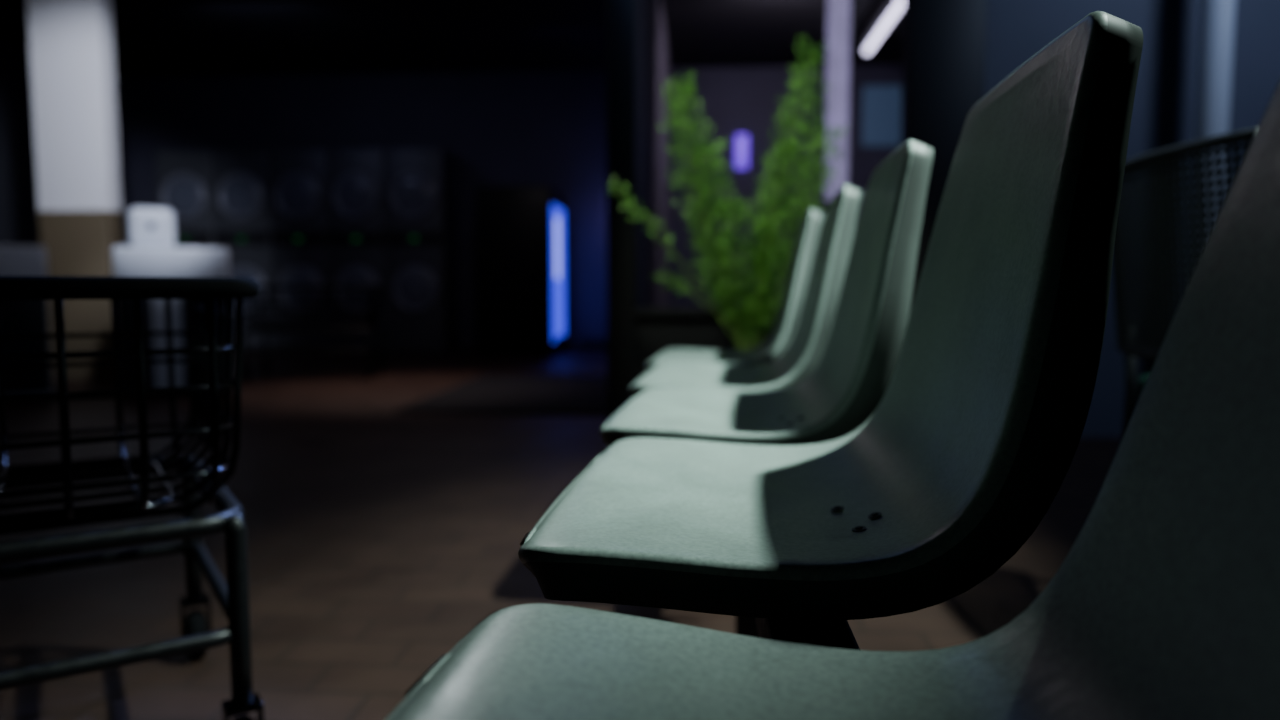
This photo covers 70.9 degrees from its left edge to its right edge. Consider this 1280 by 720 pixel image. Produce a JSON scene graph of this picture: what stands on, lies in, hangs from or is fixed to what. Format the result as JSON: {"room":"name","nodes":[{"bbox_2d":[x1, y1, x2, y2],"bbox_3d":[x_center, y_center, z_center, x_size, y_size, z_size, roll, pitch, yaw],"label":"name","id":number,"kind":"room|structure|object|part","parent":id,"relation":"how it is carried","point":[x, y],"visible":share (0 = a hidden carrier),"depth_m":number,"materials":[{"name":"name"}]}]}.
{"room":"laundry","nodes":[
{"label":"laundry","id":0,"kind":"room"},
{"bbox_2d":[0,38,39,245],"bbox_3d":[-5.805,-1.067,3.819,0.100,2.750,11.000,0,5,4],"label":"wall","id":1,"kind":"structure","parent":0,"point":[19,219],"depth_m":7.91,"materials":[{"name":"paint"}]},
{"bbox_2d":[27,0,122,379],"bbox_3d":[-3.718,-1.241,5.954,0.480,2.750,0.150,0,5,4],"label":"wall column","id":2,"kind":"structure","parent":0,"point":[71,43],"depth_m":5.88,"materials":[{"name":"white paint"}]},
{"bbox_2d":[0,0,903,76],"bbox_3d":[-0.666,-2.460,3.364,10.200,0.100,11.000,0,5,4],"label":"ceiling","id":3,"kind":"structure","parent":0,"point":[152,38],"depth_m":7.55,"materials":[{"name":"black paint"}]},
{"bbox_2d":[824,0,850,199],"bbox_3d":[1.272,-1.807,5.751,0.280,1.552,0.040,0,5,4],"label":"window frame","id":4,"kind":"structure","parent":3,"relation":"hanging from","point":[838,11],"depth_m":5.76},
{"bbox_2d":[860,0,903,53],"bbox_3d":[1.871,-2.598,6.854,0.120,0.150,1.560,0,5,4],"label":"ceiling light","id":5,"kind":"object","parent":3,"relation":"attached to","point":[888,10],"visible":1,"depth_m":6.91,"materials":[{"name":"white plastic"}]},
{"bbox_2d":[115,65,901,348],"bbox_3d":[-0.298,-1.488,8.999,10.200,2.750,0.100,0,5,4],"label":"wall","id":6,"kind":"structure","parent":0,"point":[548,127],"depth_m":8.97,"materials":[{"name":"blue paint"}]},
{"bbox_2d":[580,339,606,348],"bbox_3d":[-0.197,-0.162,9.040,0.810,0.100,0.020,0,5,4],"label":"baseboard","id":7,"kind":"structure","parent":6,"relation":"attached to","point":[584,343],"depth_m":9.05,"materials":[{"name":"black"}]},
{"bbox_2d":[735,135,747,167],"bbox_3d":[0.994,-2.038,8.793,0.120,0.320,0.050,0,5,4],"label":"sign","id":8,"kind":"object","parent":6,"relation":"attached to","point":[741,149],"visible":1,"depth_m":8.77,"materials":[{"name":"purple"}]},
{"bbox_2d":[862,85,901,145],"bbox_3d":[2.372,-2.355,8.685,0.440,0.570,0.030,0,5,4],"label":"poster","id":9,"kind":"object","parent":6,"relation":"attached to","point":[881,109],"visible":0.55,"depth_m":8.67,"materials":[{"name":"blue paper"}]},
{"bbox_2d":[0,348,1121,719],"bbox_3d":[-0.666,0.381,3.595,10.200,0.100,11.000,0,5,4],"label":"floor","id":10,"kind":"structure","parent":0,"point":[379,538],"depth_m":2.12,"materials":[{"name":"wood"}]},
{"bbox_2d":[0,245,52,395],"bbox_3d":[-3.599,-0.203,4.969,0.570,0.840,0.620,-3,6,-33],"label":"washing machine","id":11,"kind":"object","parent":10,"relation":"on","point":[17,316],"visible":0.62,"depth_m":4.81,"materials":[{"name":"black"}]},
{"bbox_3d":[-3.601,-0.502,4.949,0.570,0.240,0.610,-3,6,-33],"label":"panel","id":12,"kind":"part","parent":11,"relation":"part of","materials":[{"name":"white ceramic"}]},
{"bbox_3d":[-3.306,-0.088,4.818,0.235,0.535,0.012,-3,6,-33],"label":"panel","id":13,"kind":"part","parent":11,"relation":"part of","materials":[{"name":"black"}]},
{"bbox_2d":[0,276,263,719],"bbox_3d":[-0.957,0.217,1.082,0.877,0.632,0.530,-3,6,-33],"label":"cart","id":14,"kind":"object","parent":10,"relation":"on","point":[206,390],"visible":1,"depth_m":1.10,"materials":[{"name":"black metal"}]},
{"bbox_2d":[0,299,242,534],"bbox_3d":[-0.957,0.053,1.068,0.842,0.270,0.492,-3,6,-33],"label":"wire basket","id":15,"kind":"object","parent":14,"relation":"on","point":[206,390],"depth_m":1.12,"materials":[{"name":"black metal"}]},
{"bbox_3d":[-0.957,0.271,1.086,0.834,0.163,0.484,-3,6,-33],"label":"frame","id":16,"kind":"part","parent":14,"relation":"part of","materials":[{"name":"black paint"}]},
{"bbox_3d":[-0.747,0.279,1.493,0.030,0.242,0.025,-3,6,-33],"label":"leg","id":17,"kind":"part","parent":14,"relation":"part of","materials":[{"name":"black paint"}]},
{"bbox_3d":[-0.501,0.310,1.118,0.030,0.242,0.025,-3,6,-33],"label":"leg","id":18,"kind":"part","parent":14,"relation":"part of","materials":[{"name":"black paint"}]},
{"bbox_2d":[112,207,232,400],"bbox_3d":[-2.709,-0.334,5.231,0.570,1.060,0.620,-2,5,-27],"label":"washing machine","id":19,"kind":"object","parent":10,"relation":"on","point":[151,231],"visible":0.48,"depth_m":4.96,"materials":[{"name":"white metal"}]},
{"bbox_3d":[-2.745,-0.094,4.900,0.165,0.535,0.012,-2,5,-27],"label":"access panel","id":20,"kind":"part","parent":19,"relation":"part of","materials":[{"name":"black"}]},
{"bbox_3d":[-2.697,-0.744,4.967,0.044,0.044,0.020,-2,5,-27],"label":"knob","id":21,"kind":"part","parent":19,"relation":"part of","materials":[{"name":"grey plastic"}]},
{"bbox_3d":[-2.711,-0.524,5.220,0.570,0.240,0.610,-2,5,-27],"label":"panel","id":22,"kind":"part","parent":19,"relation":"part of","materials":[{"name":"white ceramic"}]},
{"bbox_3d":[-2.434,-0.107,5.059,0.235,0.535,0.012,-2,5,-27],"label":"panel","id":23,"kind":"part","parent":19,"relation":"part of","materials":[{"name":"black"}]},
{"bbox_2d":[155,150,214,247],"bbox_3d":[-4.346,-1.063,8.897,0.550,1.920,0.627,0,5,4],"label":"dryer","id":24,"kind":"object","parent":10,"relation":"on","point":[184,178],"visible":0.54,"depth_m":8.59,"materials":[{"name":"metal"}]},
{"bbox_3d":[-4.364,-1.559,8.581,0.350,0.350,0.029,0,5,4],"label":"door glass","id":25,"kind":"part","parent":24,"relation":"part of","materials":[{"name":"grey glass"}]},
{"bbox_3d":[-4.364,-1.560,8.593,0.450,0.450,0.035,0,5,4],"label":"door","id":26,"kind":"part","parent":24,"relation":"part of","materials":[{"name":"grey metal"}]},
{"bbox_3d":[-4.363,-1.172,8.632,0.530,0.140,0.020,0,5,4],"label":"control panel","id":27,"kind":"part","parent":24,"relation":"part of","materials":[{"name":"black"}]},
{"bbox_2d":[212,149,274,350],"bbox_3d":[-3.787,-1.060,8.860,0.550,1.920,0.627,0,5,4],"label":"dryer","id":28,"kind":"object","parent":10,"relation":"on","point":[241,178],"visible":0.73,"depth_m":8.58,"materials":[{"name":"metal"}]},
{"bbox_3d":[-3.806,-1.556,8.544,0.350,0.350,0.029,0,5,4],"label":"door glass","id":29,"kind":"part","parent":28,"relation":"part of","materials":[{"name":"grey glass"}]},
{"bbox_3d":[-3.805,-1.557,8.556,0.450,0.450,0.035,0,5,4],"label":"door","id":30,"kind":"part","parent":28,"relation":"part of","materials":[{"name":"grey"}]},
{"bbox_3d":[-3.804,-1.169,8.595,0.530,0.140,0.020,0,5,4],"label":"control panel","id":31,"kind":"part","parent":28,"relation":"part of","materials":[{"name":"black"}]},
{"bbox_3d":[-3.806,-0.679,8.615,0.350,0.350,0.029,0,5,4],"label":"door glass","id":32,"kind":"part","parent":28,"relation":"part of","materials":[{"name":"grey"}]},
{"bbox_3d":[-3.805,-0.680,8.627,0.450,0.450,0.035,0,5,4],"label":"door","id":33,"kind":"part","parent":28,"relation":"part of","materials":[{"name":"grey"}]},
{"bbox_2d":[269,149,331,349],"bbox_3d":[-3.229,-1.057,8.823,0.550,1.920,0.627,0,5,4],"label":"dryer","id":34,"kind":"object","parent":10,"relation":"on","point":[298,177],"visible":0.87,"depth_m":8.56,"materials":[{"name":"metal"}]},
{"bbox_3d":[-3.246,-1.554,8.519,0.450,0.450,0.035,0,5,4],"label":"door","id":35,"kind":"part","parent":34,"relation":"part of","materials":[{"name":"grey"}]},
{"bbox_3d":[-3.247,-1.553,8.507,0.350,0.350,0.029,0,5,4],"label":"door glass","id":36,"kind":"part","parent":34,"relation":"part of","materials":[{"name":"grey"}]},
{"bbox_3d":[-3.246,-1.166,8.558,0.530,0.140,0.020,0,5,4],"label":"control panel","id":37,"kind":"part","parent":34,"relation":"part of","materials":[{"name":"black"}]},
{"bbox_3d":[-3.247,-0.676,8.578,0.350,0.350,0.029,0,5,4],"label":"door glass","id":38,"kind":"part","parent":34,"relation":"part of","materials":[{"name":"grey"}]},
{"bbox_3d":[-3.246,-0.677,8.590,0.450,0.450,0.035,0,5,4],"label":"door","id":39,"kind":"part","parent":34,"relation":"part of","materials":[{"name":"grey"}]},
{"bbox_2d":[326,148,388,351],"bbox_3d":[-2.670,-1.054,8.786,0.550,1.920,0.627,0,5,4],"label":"dryer","id":40,"kind":"object","parent":10,"relation":"on","point":[355,177],"visible":0.78,"depth_m":8.52,"materials":[{"name":"metal"}]},
{"bbox_3d":[-2.687,-1.551,8.482,0.450,0.450,0.035,0,5,4],"label":"door","id":41,"kind":"part","parent":40,"relation":"part of","materials":[{"name":"grey"}]},
{"bbox_3d":[-2.688,-1.550,8.470,0.350,0.350,0.029,0,5,4],"label":"door glass","id":42,"kind":"part","parent":40,"relation":"part of","materials":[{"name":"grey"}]},
{"bbox_3d":[-2.687,-1.163,8.521,0.530,0.140,0.020,0,5,4],"label":"control panel","id":43,"kind":"part","parent":40,"relation":"part of","materials":[{"name":"black"}]},
{"bbox_3d":[-2.687,-0.674,8.553,0.450,0.450,0.035,0,5,4],"label":"door","id":44,"kind":"part","parent":40,"relation":"part of","materials":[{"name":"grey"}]},
{"bbox_3d":[-2.688,-0.673,8.541,0.350,0.350,0.029,0,5,4],"label":"door glass","id":45,"kind":"part","parent":40,"relation":"part of","materials":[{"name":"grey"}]},
{"bbox_2d":[384,148,460,351],"bbox_3d":[-2.111,-1.051,8.749,0.550,1.920,0.627,0,5,4],"label":"dryer","id":46,"kind":"object","parent":10,"relation":"on","point":[421,184],"visible":1,"depth_m":8.50,"materials":[{"name":"metal"}]},
{"bbox_3d":[-2.129,-1.547,8.433,0.350,0.350,0.029,0,5,4],"label":"door glass","id":47,"kind":"part","parent":46,"relation":"part of","materials":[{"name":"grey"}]},
{"bbox_3d":[-2.128,-1.548,8.445,0.450,0.450,0.035,0,5,4],"label":"door","id":48,"kind":"part","parent":46,"relation":"part of","materials":[{"name":"grey"}]},
{"bbox_3d":[-2.128,-1.160,8.484,0.530,0.140,0.020,0,5,4],"label":"control panel","id":49,"kind":"part","parent":46,"relation":"part of","materials":[{"name":"black"}]},
{"bbox_3d":[-2.128,-0.671,8.516,0.450,0.450,0.035,0,5,4],"label":"door","id":50,"kind":"part","parent":46,"relation":"part of","materials":[{"name":"grey"}]},
{"bbox_3d":[-2.129,-0.670,8.504,0.350,0.350,0.029,0,5,4],"label":"door glass","id":51,"kind":"part","parent":46,"relation":"part of","materials":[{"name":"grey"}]},
{"bbox_2d":[394,374,607,414],"bbox_3d":[-0.625,0.183,5.335,1.050,0.012,1.900,0,5,4],"label":"floor mat","id":52,"kind":"object","parent":10,"relation":"on","point":[522,394],"visible":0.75,"depth_m":5.01,"materials":[{"name":"black rubber"}]},
{"bbox_2d":[475,186,565,354],"bbox_3d":[-1.099,-0.827,8.452,0.722,1.520,0.720,0,5,4],"label":"vending machine","id":53,"kind":"object","parent":10,"relation":"on","point":[519,230],"visible":1,"depth_m":8.10,"materials":[{"name":"black paint"}]},
{"bbox_3d":[-0.760,-1.029,8.288,0.006,0.550,0.150,0,5,4],"label":"coin panel","id":54,"kind":"part","parent":53,"relation":"part of","materials":[{"name":"blue"}]},
{"bbox_3d":[-0.762,-0.805,8.432,0.013,1.240,0.660,0,5,4],"label":"display panel","id":55,"kind":"part","parent":53,"relation":"part of","materials":[{"name":"blue plastic"}]},
{"bbox_2d":[555,334,565,345],"bbox_3d":[-0.746,-0.187,8.481,0.016,0.080,0.560,0,5,4],"label":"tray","id":56,"kind":"object","parent":53,"relation":"on","point":[560,339],"depth_m":8.41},
{"bbox_2d":[607,35,846,350],"bbox_3d":[0.303,-0.406,3.266,0.860,1.521,0.331,0,5,4],"label":"potted fern","id":57,"kind":"object","parent":10,"relation":"on","point":[765,275],"visible":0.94,"depth_m":3.24,"materials":[{"name":"green plant"}]},
{"bbox_2d":[714,349,747,350],"bbox_3d":[0.398,0.161,3.305,0.330,0.385,0.330,0,5,4],"label":"pot","id":58,"kind":"object","parent":57,"relation":"on","point":[717,349],"depth_m":3.42,"materials":[{"name":"black"}]},
{"bbox_2d":[735,616,859,649],"bbox_3d":[0.168,0.323,1.357,0.444,0.380,2.650,0,5,4],"label":"beam","id":59,"kind":"structure","parent":10,"relation":"on","point":[833,634],"depth_m":0.64,"materials":[{"name":"black metal"}]},
{"bbox_2d":[645,209,823,371],"bbox_3d":[0.242,-0.166,2.359,0.440,0.433,0.466,1,5,7],"label":"shell chair","id":60,"kind":"object","parent":59,"relation":"on","point":[782,334],"visible":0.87,"depth_m":2.18,"materials":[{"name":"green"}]},
{"bbox_2d":[629,185,860,396],"bbox_3d":[0.208,-0.125,1.857,0.440,0.433,0.466,1,5,7],"label":"shell chair","id":61,"kind":"object","parent":59,"relation":"on","point":[806,347],"visible":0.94,"depth_m":1.73,"materials":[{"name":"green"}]},
{"bbox_2d":[599,140,932,446],"bbox_3d":[0.175,-0.084,1.350,0.440,0.433,0.466,1,5,7],"label":"shell chair","id":62,"kind":"object","parent":59,"relation":"on","point":[853,373],"visible":0.99,"depth_m":1.19,"materials":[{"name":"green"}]},
{"bbox_2d":[518,11,1142,620],"bbox_3d":[0.139,-0.040,0.813,0.440,0.433,0.466,1,5,7],"label":"shell chair","id":63,"kind":"object","parent":59,"relation":"on","point":[975,431],"visible":1,"depth_m":0.64,"materials":[{"name":"plastic"}]},
{"bbox_2d":[385,81,1279,719],"bbox_3d":[0.095,0.031,0.269,0.467,0.419,0.466,1,5,7],"label":"shell chair","id":64,"kind":"object","parent":59,"relation":"on","point":[1165,603],"visible":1,"depth_m":0.42,"materials":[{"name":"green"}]},
{"bbox_2d":[1112,128,1256,437],"bbox_3d":[1.123,0.071,1.540,0.522,0.850,0.479,0,5,4],"label":"cart","id":65,"kind":"object","parent":10,"relation":"on","point":[1127,333],"visible":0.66,"depth_m":1.54,"materials":[{"name":"black metal"}]},
{"bbox_3d":[0.953,0.203,1.763,0.034,0.551,0.024,0,5,4],"label":"leg","id":66,"kind":"part","parent":65,"relation":"part of","materials":[{"name":"black metal"}]},
{"bbox_3d":[1.169,0.071,1.537,0.430,0.050,0.440,0,5,4],"label":"seat","id":67,"kind":"part","parent":65,"relation":"part of","materials":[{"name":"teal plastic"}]},
{"bbox_3d":[0.903,-0.175,1.534,0.066,0.340,0.461,0,5,4],"label":"backrest","id":68,"kind":"part","parent":65,"relation":"part of","materials":[{"name":"black metal"}]},
{"bbox_3d":[-2.254,-0.201,6.240,0.877,0.632,0.530,-1,5,-6],"label":"cart","id":69,"kind":"object","parent":10,"relation":"on","visible":0},
{"bbox_2d":[243,289,381,327],"bbox_3d":[-2.254,-0.365,6.226,0.842,0.270,0.492,-1,5,-6],"label":"wire basket","id":70,"kind":"object","parent":69,"relation":"on","point":[372,323],"depth_m":6.11,"materials":[{"name":"metal"}]},
{"bbox_2d":[638,0,669,307],"bbox_3d":[0.084,-1.276,6.386,0.090,2.750,5.080,0,5,4],"label":"window frame","id":71,"kind":"structure","parent":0,"point":[653,57],"depth_m":5.63,"materials":[{"name":"grey paint"}]},
{"bbox_2d":[606,0,637,420],"bbox_3d":[-0.074,-1.065,3.790,0.120,2.750,0.140,0,5,4],"label":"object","id":72,"kind":"structure","parent":71,"relation":"attached to","point":[621,15],"depth_m":3.76,"materials":[{"name":"black"}]},
{"bbox_2d":[636,0,1279,437],"bbox_3d":[2.216,-1.053,3.638,4.470,2.750,0.100,0,5,4],"label":"wall","id":73,"kind":"structure","parent":0,"point":[1164,107],"depth_m":3.60,"materials":[{"name":"paint"}]},
{"bbox_2d":[635,308,779,315],"bbox_3d":[0.539,-0.204,3.809,1.110,0.030,0.140,0,5,4],"label":"trim","id":74,"kind":"structure","parent":73,"relation":"on","point":[638,311],"depth_m":3.77,"materials":[{"name":"black"}]},
{"bbox_2d":[901,0,986,316],"bbox_3d":[1.243,-1.058,3.703,0.300,2.750,0.140,0,5,4],"label":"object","id":75,"kind":"structure","parent":73,"relation":"attached to","point":[944,41],"depth_m":3.63,"materials":[{"name":"black"}]},
{"bbox_2d":[1188,0,1235,282],"bbox_3d":[2.164,-1.033,3.392,0.110,2.750,0.110,0,5,4],"label":"pillar","id":76,"kind":"structure","parent":73,"relation":"attached to","point":[1217,20],"depth_m":3.35,"materials":[{"name":"white"}]}
]}

